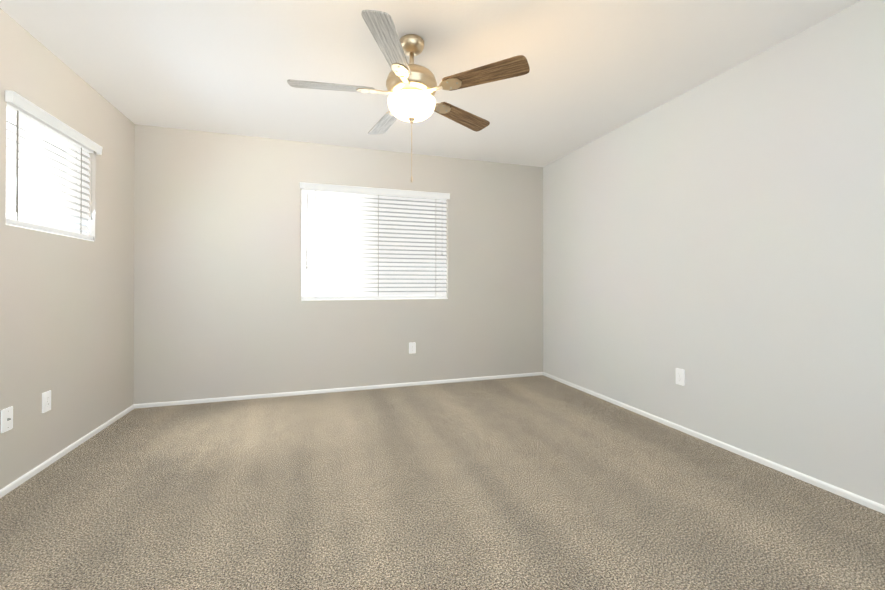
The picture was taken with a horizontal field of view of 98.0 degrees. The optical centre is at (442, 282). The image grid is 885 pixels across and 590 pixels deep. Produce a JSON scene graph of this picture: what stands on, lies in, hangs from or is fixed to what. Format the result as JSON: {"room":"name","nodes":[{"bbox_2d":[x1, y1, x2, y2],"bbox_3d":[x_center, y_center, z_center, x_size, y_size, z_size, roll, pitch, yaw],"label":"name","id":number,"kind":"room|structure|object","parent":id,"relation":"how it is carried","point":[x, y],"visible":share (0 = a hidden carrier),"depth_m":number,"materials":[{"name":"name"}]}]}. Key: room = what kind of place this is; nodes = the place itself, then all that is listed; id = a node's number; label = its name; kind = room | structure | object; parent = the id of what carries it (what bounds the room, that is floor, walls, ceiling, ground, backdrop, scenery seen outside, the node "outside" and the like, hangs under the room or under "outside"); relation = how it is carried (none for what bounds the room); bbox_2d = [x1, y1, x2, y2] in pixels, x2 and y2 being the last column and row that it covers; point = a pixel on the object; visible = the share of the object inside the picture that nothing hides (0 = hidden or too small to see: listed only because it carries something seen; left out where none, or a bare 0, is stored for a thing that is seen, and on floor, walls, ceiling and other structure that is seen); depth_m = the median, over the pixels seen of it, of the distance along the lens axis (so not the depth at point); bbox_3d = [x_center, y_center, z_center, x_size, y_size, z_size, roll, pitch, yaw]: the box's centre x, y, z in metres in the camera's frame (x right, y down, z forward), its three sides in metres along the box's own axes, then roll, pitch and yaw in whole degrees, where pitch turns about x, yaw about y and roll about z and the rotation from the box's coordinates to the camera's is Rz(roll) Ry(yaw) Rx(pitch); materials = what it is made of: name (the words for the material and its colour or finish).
{"room":"empty bedroom","nodes":[
{"label":"empty bedroom","id":0,"kind":"room"},
{"bbox_2d":[0,8,134,489],"bbox_3d":[-2.006,-0.153,1.038,0.150,2.440,4.700,0,0,-18],"label":"wall","id":1,"kind":"structure","parent":0,"point":[67,321],"depth_m":2.40,"materials":[{"name":"beige paint"}]},
{"bbox_2d":[1,406,12,432],"bbox_3d":[-2.214,0.699,1.961,0.016,0.116,0.072,0,0,-18],"label":"electrical outlet","id":2,"kind":"object","parent":1,"relation":"attached to","point":[6,419],"visible":1,"depth_m":1.95,"materials":[{"name":"white plastic"}]},
{"bbox_2d":[42,390,50,412],"bbox_3d":[-2.308,0.696,2.243,0.008,0.116,0.072,0,0,-18],"label":"electrical outlet","id":3,"kind":"object","parent":1,"relation":"attached to","point":[46,401],"visible":1,"depth_m":2.23,"materials":[{"name":"white plastic"}]},
{"bbox_2d":[6,112,93,240],"bbox_3d":[-2.412,-0.628,2.320,0.141,0.678,0.815,0,0,-18],"label":"window","id":4,"kind":"structure","parent":1,"relation":"in","point":[41,176],"depth_m":2.32,"materials":[{"name":"white plastic"}]},
{"bbox_2d":[5,90,102,239],"bbox_3d":[-2.356,-0.636,2.338,0.102,0.670,0.839,0,0,-18],"label":"window blind","id":5,"kind":"object","parent":4,"relation":"attached to","point":[70,217],"visible":1,"depth_m":2.27,"materials":[{"name":"white plastic"}]},
{"bbox_2d":[0,404,133,497],"bbox_3d":[-1.929,1.050,1.055,0.011,0.035,4.700,0,0,-18],"label":"baseboard","id":6,"kind":"structure","parent":1,"relation":"attached to","point":[5,490],"depth_m":2.34,"materials":[{"name":"white wood"}]},
{"bbox_2d":[133,124,542,403],"bbox_3d":[-0.755,-0.136,3.981,4.320,2.440,0.150,0,0,-18],"label":"wall","id":7,"kind":"structure","parent":0,"point":[221,309],"depth_m":3.68,"materials":[{"name":"beige paint"}]},
{"bbox_2d":[134,372,542,408],"bbox_3d":[-0.730,1.066,3.897,4.020,0.035,0.011,0,0,-18],"label":"baseboard","id":8,"kind":"structure","parent":7,"relation":"attached to","point":[184,402],"depth_m":3.75,"materials":[{"name":"white wood"}]},
{"bbox_2d":[301,188,447,300],"bbox_3d":[-0.676,-0.387,4.007,1.495,1.133,0.141,0,0,-18],"label":"window","id":9,"kind":"structure","parent":7,"relation":"in","point":[353,299],"depth_m":3.86,"materials":[{"name":"white plastic"}]},
{"bbox_2d":[300,182,449,298],"bbox_3d":[-0.658,-0.395,3.950,1.519,1.126,0.102,0,0,-18],"label":"window blind","id":10,"kind":"object","parent":9,"relation":"attached to","point":[358,242],"visible":1,"depth_m":3.94,"materials":[{"name":"white plastic"}]},
{"bbox_2d":[409,342,415,353],"bbox_3d":[-0.316,0.689,4.033,0.072,0.116,0.008,0,0,-18],"label":"electrical outlet","id":11,"kind":"object","parent":7,"relation":"attached to","point":[412,347],"visible":1,"depth_m":4.03,"materials":[{"name":"white plastic"}]},
{"bbox_2d":[0,0,860,166],"bbox_3d":[-0.019,-1.419,1.677,4.320,0.100,5.000,0,0,-18],"label":"ceiling","id":12,"kind":"structure","parent":0,"point":[599,68],"depth_m":2.35,"materials":[{"name":"paint"}]},
{"bbox_2d":[287,10,529,181],"bbox_3d":[-0.209,-0.966,2.194,1.266,0.801,1.273,0,0,-18],"label":"fan","id":13,"kind":"object","parent":12,"relation":"hanging from","point":[412,87],"visible":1,"depth_m":2.07,"materials":[{"name":"brown wood"}]},
{"bbox_2d":[0,375,884,589],"bbox_3d":[-0.019,1.121,1.663,4.320,0.100,5.000,0,0,-18],"label":"floor","id":14,"kind":"structure","parent":0,"point":[541,482],"depth_m":1.85,"materials":[{"name":"beige carpet"}]},
{"bbox_2d":[543,0,884,505],"bbox_3d":[1.968,-0.146,2.303,0.150,2.440,4.700,0,0,-18],"label":"wall","id":15,"kind":"structure","parent":0,"point":[719,239],"depth_m":2.35,"materials":[{"name":"beige paint"}]},
{"bbox_2d":[676,368,684,385],"bbox_3d":[1.727,0.687,2.794,0.008,0.116,0.072,0,0,-18],"label":"electrical outlet","id":16,"kind":"object","parent":15,"relation":"attached to","point":[680,376],"visible":1,"depth_m":2.79,"materials":[{"name":"white plastic"}]},
{"bbox_2d":[543,372,884,513],"bbox_3d":[1.891,1.057,2.272,0.011,0.035,4.700,0,0,-18],"label":"baseboard","id":17,"kind":"structure","parent":15,"relation":"attached to","point":[871,504],"depth_m":2.34,"materials":[{"name":"white wood"}]}
]}

